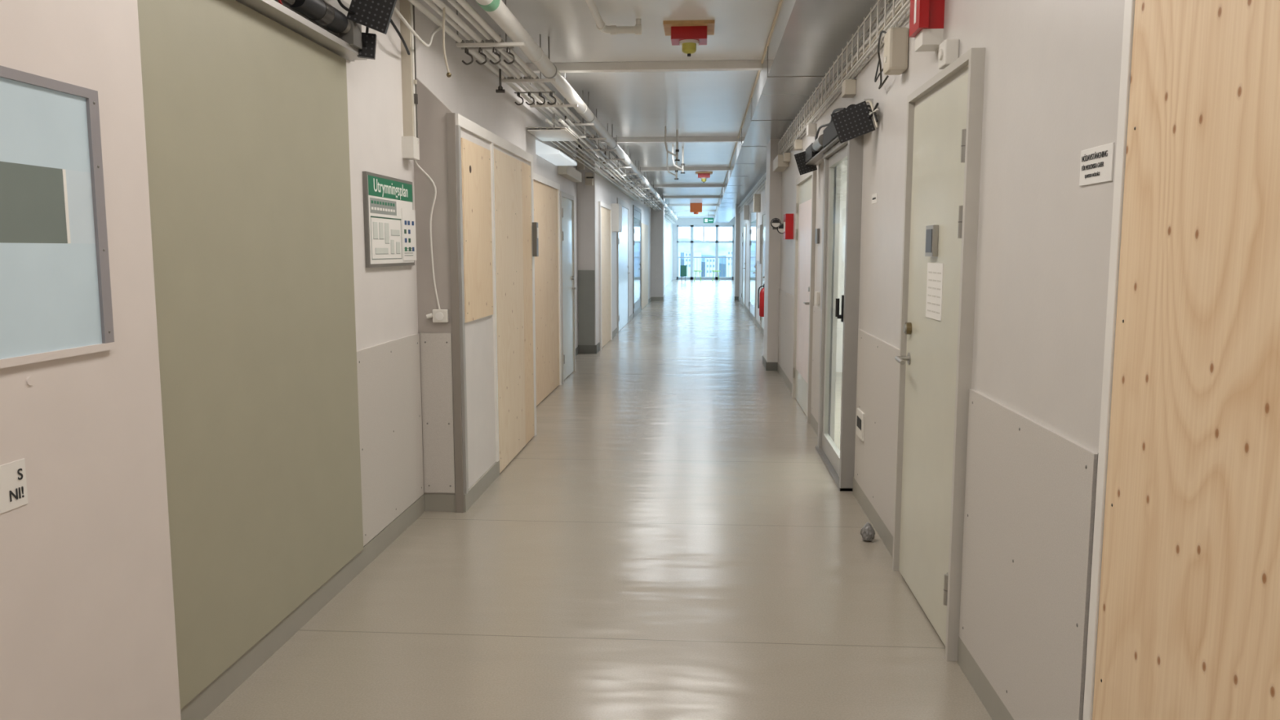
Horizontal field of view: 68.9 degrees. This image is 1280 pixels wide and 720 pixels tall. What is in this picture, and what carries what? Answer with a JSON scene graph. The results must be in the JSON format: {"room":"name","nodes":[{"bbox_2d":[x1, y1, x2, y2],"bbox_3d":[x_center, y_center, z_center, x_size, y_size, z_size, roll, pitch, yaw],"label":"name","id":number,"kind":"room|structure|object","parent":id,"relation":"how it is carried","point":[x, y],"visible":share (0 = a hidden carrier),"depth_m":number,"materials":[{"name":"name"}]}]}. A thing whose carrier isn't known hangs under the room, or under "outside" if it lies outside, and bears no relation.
{"room":"hospital corridor","nodes":[
{"label":"hospital corridor","id":0,"kind":"room"},
{"bbox_2d":[0,0,181,719],"bbox_3d":[-1.383,0.176,1.798,0.086,2.110,1.537,0,7,4],"label":"door","id":1,"kind":"structure","parent":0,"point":[87,625],"depth_m":2.20,"materials":[{"name":"white paint"}]},
{"bbox_2d":[0,458,28,513],"bbox_3d":[-1.347,0.280,1.898,0.003,0.100,0.275,0,7,4],"label":"paper","id":2,"kind":"object","parent":1,"relation":"attached to","point":[13,483],"visible":1,"depth_m":1.99,"materials":[{"name":"paper"}]},
{"bbox_2d":[235,0,573,373],"bbox_3d":[-1.536,-0.472,3.581,0.450,3.000,15.400,0,7,4],"label":"wall","id":3,"kind":"structure","parent":0,"point":[385,298],"depth_m":4.75,"materials":[{"name":"white paint"}]},
{"bbox_2d":[137,0,363,709],"bbox_3d":[-1.319,-0.122,3.340,0.020,2.160,1.570,0,7,4],"label":"sliding door","id":4,"kind":"structure","parent":3,"relation":"in","point":[246,121],"depth_m":3.14,"materials":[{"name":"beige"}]},
{"bbox_2d":[235,0,396,61],"bbox_3d":[-1.216,-1.285,2.615,0.304,0.327,2.920,0,7,4],"label":"rail","id":5,"kind":"object","parent":3,"relation":"attached to","point":[335,25],"visible":1,"depth_m":3.73,"materials":[{"name":"metal"}]},
{"bbox_2d":[362,171,416,267],"bbox_3d":[-1.227,-0.682,4.615,0.024,0.435,0.700,0,7,4],"label":"sign","id":6,"kind":"object","parent":3,"relation":"attached to","point":[389,215],"visible":1,"depth_m":4.54,"materials":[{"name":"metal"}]},
{"bbox_2d":[356,333,423,546],"bbox_3d":[-1.237,0.354,4.667,0.014,0.895,0.940,0,7,4],"label":"wainscot panel","id":7,"kind":"object","parent":3,"relation":"attached to","point":[389,384],"visible":0.99,"depth_m":4.60,"materials":[{"name":"laminate"}]},
{"bbox_2d":[399,0,440,309],"bbox_3d":[-1.169,-1.179,4.879,0.098,1.861,0.211,4,8,28],"label":"cable conduit","id":8,"kind":"object","parent":3,"relation":"attached to","point":[410,140],"visible":1,"depth_m":4.80,"materials":[{"name":"beige plastic"}]},
{"bbox_2d":[180,295,664,719],"bbox_3d":[-0.714,-0.004,11.908,0.504,0.120,31.902,1,7,4],"label":"baseboard","id":9,"kind":"structure","parent":3,"relation":"attached to","point":[208,700],"depth_m":3.83,"materials":[{"name":"plastic"}]},
{"bbox_2d":[533,179,559,405],"bbox_3d":[-0.941,-0.648,8.959,0.015,2.070,1.980,0,7,4],"label":"plywood board","id":10,"kind":"object","parent":3,"relation":"attached to","point":[545,197],"visible":0.64,"depth_m":9.18,"materials":[{"name":"wood"}]},
{"bbox_2d":[533,172,561,385],"bbox_3d":[-0.935,-0.671,8.941,0.030,2.140,2.150,0,7,4],"label":"trim","id":11,"kind":"structure","parent":3,"relation":"attached to","point":[536,177],"depth_m":9.90,"materials":[{"name":"paint"}]},
{"bbox_2d":[535,139,577,165],"bbox_3d":[-0.811,-2.036,9.201,0.220,0.130,1.200,0,7,4],"label":"wall lamp","id":12,"kind":"object","parent":3,"relation":"attached to","point":[549,153],"visible":1,"depth_m":8.75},
{"bbox_2d":[560,191,576,382],"bbox_3d":[-0.803,-0.845,10.673,0.059,2.080,1.000,0,7,4],"label":"door","id":13,"kind":"structure","parent":3,"relation":"in","point":[566,207],"depth_m":10.66,"materials":[{"name":"paint"}]},
{"bbox_2d":[526,113,648,200],"bbox_3d":[-0.405,-2.780,13.930,0.368,0.200,11.800,0,7,4],"label":"cable tray","id":14,"kind":"object","parent":3,"relation":"attached to","point":[544,134],"visible":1,"depth_m":9.22,"materials":[{"name":"silver metal"}]},
{"bbox_2d":[413,77,528,493],"bbox_3d":[-1.022,-0.465,6.166,0.230,2.380,2.210,0,7,4],"label":"wall","id":15,"kind":"structure","parent":0,"point":[432,112],"depth_m":5.07,"materials":[{"name":"white paint"}]},
{"bbox_2d":[426,309,448,322],"bbox_3d":[-1.100,-0.239,5.058,0.114,0.070,0.045,0,7,4],"label":"power socket","id":16,"kind":"object","parent":15,"relation":"attached to","point":[437,315],"visible":1,"depth_m":5.04,"materials":[{"name":"white plastic"}]},
{"bbox_2d":[419,333,455,493],"bbox_3d":[-1.113,0.295,5.139,0.173,0.890,0.014,0,7,4],"label":"wainscot panel","id":17,"kind":"object","parent":15,"relation":"attached to","point":[436,348],"visible":1,"depth_m":5.13,"materials":[{"name":"laminate"}]},
{"bbox_2d":[446,112,463,512],"bbox_3d":[-1.002,-0.230,5.069,0.044,2.170,0.015,0,7,4],"label":"trim","id":18,"kind":"structure","parent":15,"relation":"attached to","point":[451,117],"depth_m":5.06,"materials":[{"name":"metal"}]},
{"bbox_2d":[461,137,493,322],"bbox_3d":[-0.946,-0.746,5.451,0.013,1.005,0.670,0,7,4],"label":"plywood board","id":19,"kind":"object","parent":15,"relation":"attached to","point":[475,158],"visible":1,"depth_m":5.40,"materials":[{"name":"beige wood"}]},
{"bbox_2d":[455,113,536,493],"bbox_3d":[-0.899,-0.360,6.175,0.015,2.170,2.200,0,7,4],"label":"trim","id":20,"kind":"structure","parent":15,"relation":"attached to","point":[461,122],"depth_m":5.71,"materials":[{"name":"metal"}]},
{"bbox_2d":[493,148,534,473],"bbox_3d":[-0.874,-0.365,6.556,0.015,2.070,1.240,0,7,4],"label":"door","id":21,"kind":"structure","parent":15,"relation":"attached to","point":[512,176],"depth_m":6.46,"materials":[{"name":"beige wood"}]},
{"bbox_2d":[532,222,538,256],"bbox_3d":[-0.801,-0.925,7.166,0.039,0.260,0.070,0,7,4],"label":"intercom","id":22,"kind":"object","parent":21,"relation":"attached to","point":[535,224],"visible":1,"depth_m":7.13,"materials":[{"name":"metal"}]},
{"bbox_2d":[557,165,581,182],"bbox_3d":[-0.784,-2.099,10.503,0.100,0.110,1.200,0,7,4],"label":"junction box","id":23,"kind":"object","parent":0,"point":[568,172],"depth_m":10.24,"materials":[{"name":"beige plastic"}]},
{"bbox_2d":[573,142,577,347],"bbox_3d":[-1.057,-1.478,12.109,0.250,3.000,1.800,0,7,4],"label":"wall","id":24,"kind":"structure","parent":0,"point":[575,184],"depth_m":12.87,"materials":[{"name":"white paint"}]},
{"bbox_2d":[577,270,595,345],"bbox_3d":[-0.748,-0.730,13.068,0.230,1.050,0.008,0,7,4],"label":"wainscot panel","id":25,"kind":"object","parent":24,"relation":"attached to","point":[586,299],"visible":1,"depth_m":13.06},
{"bbox_2d":[204,280,992,719],"bbox_3d":[1.412,-0.938,20.987,4.400,0.150,50.400,0,7,4],"label":"floor","id":26,"kind":"structure","parent":0,"point":[673,538],"depth_m":4.11,"materials":[{"name":"plastic"}]},
{"bbox_2d":[680,265,686,281],"bbox_3d":[1.995,-3.964,42.819,0.300,0.750,0.150,0,7,4],"label":"sign","id":27,"kind":"object","parent":26,"relation":"on","point":[682,268],"visible":1,"depth_m":42.78,"materials":[{"name":"metal"}]},
{"bbox_2d":[860,522,875,541],"bbox_3d":[1.144,0.860,4.687,0.069,0.095,0.083,0,7,4],"label":"rock","id":28,"kind":"object","parent":26,"relation":"on","point":[867,531],"visible":1,"depth_m":4.66,"materials":[{"name":"grey stone"}]},
{"bbox_2d":[465,0,779,217],"bbox_3d":[1.412,-4.066,20.618,4.400,0.150,50.400,0,7,4],"label":"ceiling","id":29,"kind":"structure","parent":0,"point":[694,104],"depth_m":8.35,"materials":[{"name":"paint"}]},
{"bbox_2d":[408,0,675,223],"bbox_3d":[-0.076,-3.420,17.717,0.412,0.455,44.100,0,7,4],"label":"cable tray","id":30,"kind":"object","parent":29,"relation":"attached to","point":[478,42],"visible":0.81,"depth_m":6.77,"materials":[{"name":"paint"}]},
{"bbox_2d":[390,6,451,77],"bbox_3d":[-1.095,-1.638,4.725,0.174,0.336,1.007,0,7,4],"label":"hanging cable","id":31,"kind":"object","parent":30,"relation":"hanging from","point":[448,74],"visible":0.91,"depth_m":4.76,"materials":[{"name":"white plastic"}]},
{"bbox_2d":[461,46,515,65],"bbox_3d":[-0.918,-1.838,5.649,0.328,0.101,0.024,0,7,4],"label":"hook","id":32,"kind":"object","parent":30,"relation":"attached to","point":[466,49],"visible":1,"depth_m":5.64,"materials":[{"name":"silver metal"}]},
{"bbox_2d":[495,68,505,93],"bbox_3d":[-0.973,-1.943,6.498,0.060,0.162,0.033,0,7,4],"label":"valve","id":33,"kind":"object","parent":30,"relation":"attached to","point":[500,90],"visible":1,"depth_m":6.49,"materials":[{"name":"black metal"}]},
{"bbox_2d":[514,91,555,105],"bbox_3d":[-0.811,-2.025,7.234,0.328,0.101,0.024,0,7,4],"label":"hook","id":34,"kind":"object","parent":30,"relation":"attached to","point":[539,92],"visible":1,"depth_m":7.23,"materials":[{"name":"silver metal"}]},
{"bbox_2d":[475,0,678,220],"bbox_3d":[0.090,-3.534,18.006,0.112,0.296,44.720,0,7,4],"label":"insulated pipe","id":35,"kind":"object","parent":29,"relation":"attached to","point":[497,10],"visible":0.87,"depth_m":6.82,"materials":[{"name":"paint"}]},
{"bbox_2d":[585,0,641,35],"bbox_3d":[-0.286,-1.992,4.101,0.290,0.104,4.554,0,7,4],"label":"pipe","id":36,"kind":"object","parent":29,"relation":"attached to","point":[612,29],"visible":1,"depth_m":6.29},
{"bbox_2d":[519,60,762,73],"bbox_3d":[0.001,-2.446,7.785,2.024,0.065,0.100,0,7,4],"label":"ceiling beam","id":37,"kind":"structure","parent":29,"relation":"attached to","point":[707,65],"depth_m":7.74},
{"bbox_2d":[595,136,738,142],"bbox_3d":[0.376,-3.053,12.936,1.974,0.065,0.100,0,7,4],"label":"ceiling beam","id":38,"kind":"structure","parent":29,"relation":"attached to","point":[697,139],"depth_m":12.88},
{"bbox_2d":[664,126,679,161],"bbox_3d":[0.399,-2.773,11.999,0.069,0.400,0.422,4,8,29],"label":"pipe","id":39,"kind":"object","parent":29,"relation":"attached to","point":[677,150],"visible":1,"depth_m":12.13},
{"bbox_2d":[666,152,678,179],"bbox_3d":[0.514,-3.148,15.177,0.069,0.400,0.422,4,8,29],"label":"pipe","id":40,"kind":"object","parent":29,"relation":"attached to","point":[676,171],"visible":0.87,"depth_m":15.19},
{"bbox_2d":[624,166,728,171],"bbox_3d":[0.692,-3.602,17.593,1.974,0.065,0.100,0,7,4],"label":"ceiling beam","id":41,"kind":"structure","parent":29,"relation":"attached to","point":[686,168],"depth_m":17.53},
{"bbox_2d":[671,144,684,173],"bbox_3d":[0.563,-3.007,13.979,0.069,0.400,0.422,4,8,29],"label":"pipe","id":42,"kind":"object","parent":29,"relation":"attached to","point":[682,148],"visible":1,"depth_m":14.11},
{"bbox_2d":[641,184,724,187],"bbox_3d":[1.008,-4.150,22.251,1.974,0.065,0.100,0,7,4],"label":"ceiling beam","id":43,"kind":"structure","parent":29,"relation":"attached to","point":[655,185],"depth_m":22.20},
{"bbox_2d":[662,19,715,56],"bbox_3d":[0.344,-2.226,6.527,0.350,0.207,0.350,0,7,4],"label":"beacon","id":44,"kind":"object","parent":29,"relation":"attached to","point":[688,34],"visible":1,"depth_m":6.43,"materials":[{"name":"red plastic"}]},
{"bbox_2d":[666,209,715,212],"bbox_3d":[1.976,-5.832,36.519,1.974,0.065,0.100,0,7,4],"label":"ceiling beam","id":45,"kind":"structure","parent":29,"relation":"attached to","point":[674,211],"depth_m":36.48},
{"bbox_2d":[663,195,719,198],"bbox_3d":[1.330,-4.711,27.007,1.974,0.065,0.100,0,7,4],"label":"ceiling beam","id":46,"kind":"structure","parent":29,"relation":"attached to","point":[664,197],"depth_m":26.95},
{"bbox_2d":[667,204,717,206],"bbox_3d":[1.653,-5.271,31.763,1.974,0.065,0.100,0,7,4],"label":"ceiling beam","id":47,"kind":"structure","parent":29,"relation":"attached to","point":[670,205],"depth_m":31.73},
{"bbox_2d":[689,203,702,213],"bbox_3d":[1.872,-5.047,31.119,0.400,0.360,0.300,0,7,4],"label":"beacon","id":48,"kind":"object","parent":29,"relation":"hanging from","point":[695,208],"visible":1,"depth_m":30.97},
{"bbox_2d":[695,172,712,182],"bbox_3d":[1.291,-3.681,18.855,0.342,0.202,0.342,0,7,4],"label":"beacon","id":49,"kind":"object","parent":29,"relation":"attached to","point":[703,175],"visible":1,"depth_m":18.76,"materials":[{"name":"red plastic"}]},
{"bbox_2d":[713,0,880,222],"bbox_3d":[2.218,-3.819,20.239,0.738,0.253,49.700,0,7,4],"label":"ventilation duct","id":50,"kind":"object","parent":29,"relation":"attached to","point":[806,37],"visible":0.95,"depth_m":7.03,"materials":[{"name":"metal"}]},
{"bbox_2d":[576,136,672,345],"bbox_3d":[0.244,-3.520,29.441,0.500,3.000,33.200,0,7,4],"label":"wall","id":51,"kind":"structure","parent":0,"point":[588,197],"depth_m":13.58,"materials":[{"name":"white paint"}]},
{"bbox_2d":[576,154,584,169],"bbox_3d":[-0.815,-2.719,12.814,0.100,0.200,0.080,0,7,4],"label":"junction box","id":52,"kind":"object","parent":51,"relation":"attached to","point":[580,166],"visible":0.8,"depth_m":12.78,"materials":[{"name":"beige plastic"}]},
{"bbox_2d":[585,172,593,186],"bbox_3d":[-0.688,-2.479,12.793,0.120,0.170,0.160,0,7,4],"label":"junction box","id":53,"kind":"object","parent":51,"relation":"attached to","point":[588,175],"visible":1,"depth_m":12.73,"materials":[{"name":"beige plastic"}]},
{"bbox_2d":[598,201,612,350],"bbox_3d":[-0.523,-1.298,14.264,0.030,2.140,1.660,0,7,4],"label":"trim","id":54,"kind":"structure","parent":51,"relation":"attached to","point":[600,203],"depth_m":13.52,"materials":[{"name":"paint"}]},
{"bbox_2d":[600,206,610,347],"bbox_3d":[-0.531,-1.274,14.267,0.015,2.070,1.500,0,7,4],"label":"door","id":55,"kind":"structure","parent":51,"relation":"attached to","point":[605,213],"depth_m":14.28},
{"bbox_2d":[611,203,622,231],"bbox_3d":[-0.385,-2.354,15.492,0.125,0.450,0.600,0,7,4],"label":"upper cabinet","id":56,"kind":"object","parent":51,"relation":"attached to","point":[616,208],"visible":0.94,"depth_m":15.21,"materials":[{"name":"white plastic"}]},
{"bbox_2d":[617,197,630,333],"bbox_3d":[-0.291,-1.782,17.471,0.059,2.350,2.400,0,7,4],"label":"door","id":57,"kind":"structure","parent":51,"relation":"in","point":[623,237],"depth_m":17.47,"materials":[{"name":"glass"}]},
{"bbox_2d":[632,204,642,317],"bbox_3d":[-0.042,-2.239,21.134,0.059,2.400,2.400,0,7,4],"label":"door","id":58,"kind":"structure","parent":51,"relation":"in","point":[637,212],"depth_m":21.02,"materials":[{"name":"glass"}]},
{"bbox_2d":[641,222,648,309],"bbox_3d":[0.128,-2.428,23.977,0.015,2.090,2.700,0,7,4],"label":"plywood board","id":59,"kind":"object","parent":51,"relation":"attached to","point":[644,227],"visible":0.79,"depth_m":23.76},
{"bbox_2d":[650,195,664,297],"bbox_3d":[0.268,-3.256,27.200,0.850,3.000,0.700,0,7,4],"label":"wall","id":60,"kind":"structure","parent":0,"point":[657,216],"depth_m":26.86,"materials":[{"name":"white paint"}]},
{"bbox_2d":[672,217,735,279],"bbox_3d":[3.100,-5.433,45.674,4.000,3.000,0.200,0,7,4],"label":"wall","id":61,"kind":"structure","parent":0,"point":[682,221],"depth_m":45.49,"materials":[{"name":"white paint"}]},
{"bbox_2d":[676,225,733,279],"bbox_3d":[3.188,-5.260,45.658,2.780,2.660,0.100,0,7,4],"label":"window","id":62,"kind":"structure","parent":61,"relation":"in","point":[691,277],"depth_m":45.60,"materials":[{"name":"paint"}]},
{"bbox_2d":[733,204,740,298],"bbox_3d":[3.299,-3.273,27.345,1.020,3.000,0.600,0,7,4],"label":"wall","id":63,"kind":"structure","parent":0,"point":[737,215],"depth_m":27.11,"materials":[{"name":"paint"}]},
{"bbox_2d":[738,173,766,323],"bbox_3d":[2.472,-2.341,19.438,0.200,3.000,15.400,0,7,4],"label":"wall","id":64,"kind":"structure","parent":0,"point":[742,221],"depth_m":21.59,"materials":[{"name":"paint"}]},
{"bbox_2d":[741,222,746,309],"bbox_3d":[2.639,-2.409,23.859,0.059,2.100,1.800,0,7,4],"label":"door","id":65,"kind":"structure","parent":64,"relation":"in","point":[744,233],"depth_m":23.83,"materials":[{"name":"paint"}]},
{"bbox_2d":[743,204,749,219],"bbox_3d":[2.475,-3.435,21.756,0.120,0.330,0.250,0,7,4],"label":"junction box","id":66,"kind":"object","parent":64,"relation":"attached to","point":[746,207],"visible":1,"depth_m":21.63,"materials":[{"name":"white plastic"}]},
{"bbox_2d":[748,208,757,323],"bbox_3d":[2.350,-2.006,19.586,0.059,2.300,2.400,0,7,4],"label":"door","id":67,"kind":"structure","parent":64,"relation":"in","point":[753,215],"depth_m":19.49,"materials":[{"name":"metal"}]},
{"bbox_2d":[753,194,760,212],"bbox_3d":[2.180,-2.921,17.396,0.120,0.330,0.250,0,7,4],"label":"junction box","id":68,"kind":"object","parent":64,"relation":"attached to","point":[757,197],"visible":1,"depth_m":17.28,"materials":[{"name":"beige plastic"}]},
{"bbox_2d":[755,224,761,263],"bbox_3d":[2.218,-2.152,17.408,0.033,0.700,1.100,0,7,4],"label":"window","id":69,"kind":"structure","parent":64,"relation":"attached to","point":[758,259],"depth_m":17.14,"materials":[{"name":"glass"}]},
{"bbox_2d":[757,284,764,316],"bbox_3d":[1.942,-0.928,14.493,0.167,0.510,0.166,-6,9,-41],"label":"fire extinguisher","id":70,"kind":"object","parent":64,"relation":"attached to","point":[760,295],"visible":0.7,"depth_m":14.46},
{"bbox_2d":[760,210,765,331],"bbox_3d":[2.107,-1.487,16.031,0.059,2.100,1.200,0,7,4],"label":"door","id":71,"kind":"structure","parent":64,"relation":"in","point":[763,214],"depth_m":16.32,"materials":[{"name":"paint"}]},
{"bbox_2d":[737,0,910,213],"bbox_3d":[1.944,-2.860,14.465,0.191,0.206,25.004,0,7,4],"label":"cable tray","id":72,"kind":"object","parent":64,"relation":"attached to","point":[895,14],"visible":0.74,"depth_m":5.70,"materials":[{"name":"grey metal"}]},
{"bbox_2d":[874,30,888,88],"bbox_3d":[1.192,-1.465,4.569,0.060,0.230,0.419,1,7,8],"label":"hanging cable","id":73,"kind":"object","parent":72,"relation":"hanging from","point":[879,63],"visible":0.87,"depth_m":4.66,"materials":[{"name":"black plastic"}]},
{"bbox_2d":[763,138,782,362],"bbox_3d":[1.746,-1.403,11.473,0.370,3.000,0.700,0,7,4],"label":"wall","id":74,"kind":"structure","parent":0,"point":[773,180],"depth_m":11.20,"materials":[{"name":"paint"}]},
{"bbox_2d":[779,0,1124,453],"bbox_3d":[2.194,-0.389,3.388,2.080,3.120,15.500,0,7,4],"label":"wall","id":75,"kind":"structure","parent":0,"point":[1052,68],"depth_m":2.71,"materials":[{"name":"paint"}]},
{"bbox_2d":[770,217,783,233],"bbox_3d":[1.513,-1.454,10.117,0.194,0.169,0.067,0,7,4],"label":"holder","id":76,"kind":"object","parent":75,"relation":"attached to","point":[775,223],"visible":0.75,"depth_m":10.09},
{"bbox_2d":[773,154,788,172],"bbox_3d":[1.581,-2.207,10.482,0.120,0.130,0.700,0,7,4],"label":"junction box","id":77,"kind":"object","parent":75,"relation":"attached to","point":[779,166],"visible":0.78,"depth_m":10.18,"materials":[{"name":"beige plastic"}]},
{"bbox_2d":[777,288,793,382],"bbox_3d":[1.603,-0.296,10.241,0.014,0.890,1.980,0,7,4],"label":"wainscot panel","id":78,"kind":"object","parent":75,"relation":"attached to","point":[785,331],"visible":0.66,"depth_m":10.20,"materials":[{"name":"laminate"}]},
{"bbox_2d":[782,152,791,162],"bbox_3d":[1.573,-2.170,9.997,0.070,0.090,0.130,0,7,4],"label":"junction box","id":79,"kind":"object","parent":75,"relation":"attached to","point":[786,156],"visible":1,"depth_m":9.94,"materials":[{"name":"beige plastic"}]},
{"bbox_2d":[783,213,793,239],"bbox_3d":[1.540,-1.385,9.698,0.083,0.260,0.250,0,7,4],"label":"fire alarm box","id":80,"kind":"object","parent":75,"relation":"attached to","point":[788,218],"visible":1,"depth_m":9.58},
{"bbox_2d":[793,139,802,150],"bbox_3d":[1.492,-2.030,8.808,0.070,0.090,0.130,0,7,4],"label":"junction box","id":81,"kind":"object","parent":75,"relation":"attached to","point":[797,144],"visible":1,"depth_m":8.74,"materials":[{"name":"beige plastic"}]},
{"bbox_2d":[791,166,817,422],"bbox_3d":[1.463,-0.609,8.458,0.059,2.130,1.420,0,7,4],"label":"door","id":82,"kind":"structure","parent":75,"relation":"in","point":[806,184],"depth_m":8.40,"materials":[{"name":"paint"}]},
{"bbox_2d":[806,123,817,136],"bbox_3d":[1.419,-1.901,7.718,0.070,0.090,0.130,0,7,4],"label":"junction box","id":83,"kind":"object","parent":75,"relation":"attached to","point":[811,127],"visible":0.96,"depth_m":7.66,"materials":[{"name":"white plastic"}]},
{"bbox_2d":[810,306,820,422],"bbox_3d":[1.403,0.051,7.298,0.014,0.890,0.920,0,7,4],"label":"wainscot panel","id":84,"kind":"object","parent":75,"relation":"attached to","point":[816,311],"visible":0.48,"depth_m":7.50,"materials":[{"name":"laminate"}]},
{"bbox_2d":[814,228,819,244],"bbox_3d":[1.420,-0.991,7.472,0.020,0.120,0.130,0,7,4],"label":"switch box","id":85,"kind":"object","parent":75,"relation":"attached to","point":[817,230],"visible":1,"depth_m":7.41,"materials":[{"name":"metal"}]},
{"bbox_2d":[794,98,878,175],"bbox_3d":[1.221,-1.440,6.178,0.251,0.283,2.755,0,7,4],"label":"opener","id":86,"kind":"object","parent":75,"relation":"attached to","point":[855,121],"visible":1,"depth_m":4.97,"materials":[{"name":"metal"}]},
{"bbox_2d":[815,134,863,491],"bbox_3d":[1.274,-0.331,6.137,0.122,2.120,1.230,0,7,4],"label":"door","id":87,"kind":"structure","parent":75,"relation":"in","point":[840,464],"depth_m":5.62,"materials":[{"name":"metal"}]},
{"bbox_2d":[841,79,856,97],"bbox_3d":[1.284,-1.668,5.736,0.070,0.090,0.130,0,7,4],"label":"junction box","id":88,"kind":"object","parent":75,"relation":"attached to","point":[848,86],"visible":1,"depth_m":5.67,"materials":[{"name":"beige plastic"}]},
{"bbox_2d":[734,296,1013,719],"bbox_3d":[1.950,-0.325,14.716,0.332,0.100,25.302,1,7,4],"label":"baseboard","id":89,"kind":"structure","parent":75,"relation":"attached to","point":[994,706],"depth_m":3.25,"materials":[{"name":"plastic"}]},
{"bbox_2d":[853,328,899,536],"bbox_3d":[1.239,0.337,4.873,0.014,0.890,1.295,0,7,4],"label":"wainscot panel","id":90,"kind":"object","parent":75,"relation":"attached to","point":[877,368],"visible":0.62,"depth_m":4.83,"materials":[{"name":"laminate"}]},
{"bbox_2d":[856,408,864,440],"bbox_3d":[1.256,0.366,5.327,0.015,0.155,0.200,0,7,4],"label":"wall outlet","id":91,"kind":"object","parent":90,"relation":"attached to","point":[860,414],"visible":1,"depth_m":5.28,"materials":[{"name":"white plastic"}]},
{"bbox_2d":[883,26,909,75],"bbox_3d":[1.173,-1.416,4.285,0.094,0.190,0.140,0,7,4],"label":"box","id":92,"kind":"object","parent":75,"relation":"attached to","point":[895,56],"visible":1,"depth_m":4.22,"materials":[{"name":"beige plastic"}]},
{"bbox_2d":[909,0,944,51],"bbox_3d":[1.127,-1.418,3.657,0.102,0.380,0.170,0,7,4],"label":"fire alarm","id":93,"kind":"object","parent":75,"relation":"attached to","point":[926,17],"visible":0.94,"depth_m":3.61,"materials":[{"name":"red plastic"}]},
{"bbox_2d":[892,48,985,661],"bbox_3d":[1.122,-0.035,3.674,0.092,2.110,0.970,0,7,4],"label":"door","id":94,"kind":"structure","parent":75,"relation":"in","point":[944,114],"depth_m":3.52,"materials":[{"name":"paint"}]},
{"bbox_2d":[924,224,938,256],"bbox_3d":[1.130,-0.462,3.618,0.022,0.120,0.120,0,7,4],"label":"card reader","id":95,"kind":"object","parent":94,"relation":"attached to","point":[931,231],"visible":1,"depth_m":3.57,"materials":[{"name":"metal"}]},
{"bbox_2d":[925,262,943,320],"bbox_3d":[1.137,-0.266,3.605,0.004,0.215,0.240,0,7,4],"label":"paper","id":96,"kind":"object","parent":94,"relation":"attached to","point":[935,270],"visible":1,"depth_m":3.59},
{"bbox_2d":[937,39,959,69],"bbox_3d":[1.132,-1.125,3.434,0.058,0.090,0.100,0,7,4],"label":"switch box","id":97,"kind":"object","parent":75,"relation":"attached to","point":[948,50],"visible":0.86,"depth_m":3.39,"materials":[{"name":"white plastic"}]},
{"bbox_2d":[959,388,1097,719],"bbox_3d":[1.093,0.595,2.723,0.014,0.880,1.025,0,7,4],"label":"wainscot panel","id":98,"kind":"object","parent":75,"relation":"attached to","point":[1030,487],"visible":1,"depth_m":2.60,"materials":[{"name":"plastic"}]},
{"bbox_2d":[1082,457,1097,717],"bbox_3d":[1.059,0.706,2.189,0.008,0.985,0.045,0,7,4],"label":"trim","id":99,"kind":"structure","parent":75,"relation":"attached to","point":[1097,458],"depth_m":2.19,"materials":[{"name":"black plastic"}]},
{"bbox_2d":[1079,142,1114,186],"bbox_3d":[1.069,-0.457,2.190,0.005,0.085,0.180,0,7,4],"label":"sign","id":100,"kind":"object","parent":75,"relation":"attached to","point":[1096,165],"visible":1,"depth_m":2.18,"materials":[{"name":"plastic"}]},
{"bbox_2d":[1082,0,1135,719],"bbox_3d":[1.041,-0.163,2.026,0.035,2.750,0.037,0,7,4],"label":"trim","id":101,"kind":"structure","parent":75,"relation":"attached to","point":[1129,8],"depth_m":2.04,"materials":[{"name":"paint"}]},
{"bbox_2d":[1092,0,1279,719],"bbox_3d":[0.982,-0.044,1.228,0.017,2.700,1.575,0,7,4],"label":"plywood board","id":102,"kind":"object","parent":75,"relation":"attached to","point":[1188,619],"visible":1,"depth_m":1.69,"materials":[{"name":"beige wood"}]},
{"label":"outside","id":103,"kind":"structure","parent":0,"visible":0},
{"bbox_3d":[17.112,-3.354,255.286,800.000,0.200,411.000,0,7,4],"label":"ground","id":104,"kind":"structure","parent":103,"visible":0},
{"bbox_2d":[684,252,701,276],"bbox_3d":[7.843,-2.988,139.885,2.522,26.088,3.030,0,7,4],"label":"building","id":105,"kind":"structure","parent":104,"relation":"on","point":[696,261],"depth_m":137.05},
{"bbox_2d":[680,258,724,276],"bbox_3d":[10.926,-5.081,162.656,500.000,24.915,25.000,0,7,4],"label":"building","id":106,"kind":"structure","parent":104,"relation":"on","point":[721,265],"depth_m":172.68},
{"bbox_2d":[680,252,725,263],"bbox_3d":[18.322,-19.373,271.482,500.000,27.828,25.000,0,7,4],"label":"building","id":107,"kind":"structure","parent":104,"relation":"on","point":[722,260],"depth_m":281.83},
{"bbox_2d":[678,238,732,256],"bbox_3d":[29.080,-40.244,429.765,500.000,32.229,25.000,0,7,4],"label":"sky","id":108,"kind":"structure","parent":104,"relation":"on","point":[705,248],"depth_m":438.01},
{"bbox_2d":[705,257,719,276],"bbox_3d":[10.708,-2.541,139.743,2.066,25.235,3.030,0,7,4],"label":"building","id":109,"kind":"structure","parent":104,"relation":"on","point":[712,264],"depth_m":136.95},
{"bbox_2d":[725,250,732,276],"bbox_3d":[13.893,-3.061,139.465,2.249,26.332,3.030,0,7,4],"label":"building","id":110,"kind":"structure","parent":104,"relation":"on","point":[728,253],"depth_m":136.75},
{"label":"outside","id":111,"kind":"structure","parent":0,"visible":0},
{"bbox_2d":[678,257,732,276],"bbox_3d":[3.225,-4.447,46.917,5.100,1.450,1.950,0,7,4],"label":"balcony railing","id":112,"kind":"object","parent":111,"point":[678,257],"visible":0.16,"depth_m":47.62,"materials":[{"name":"metal"}]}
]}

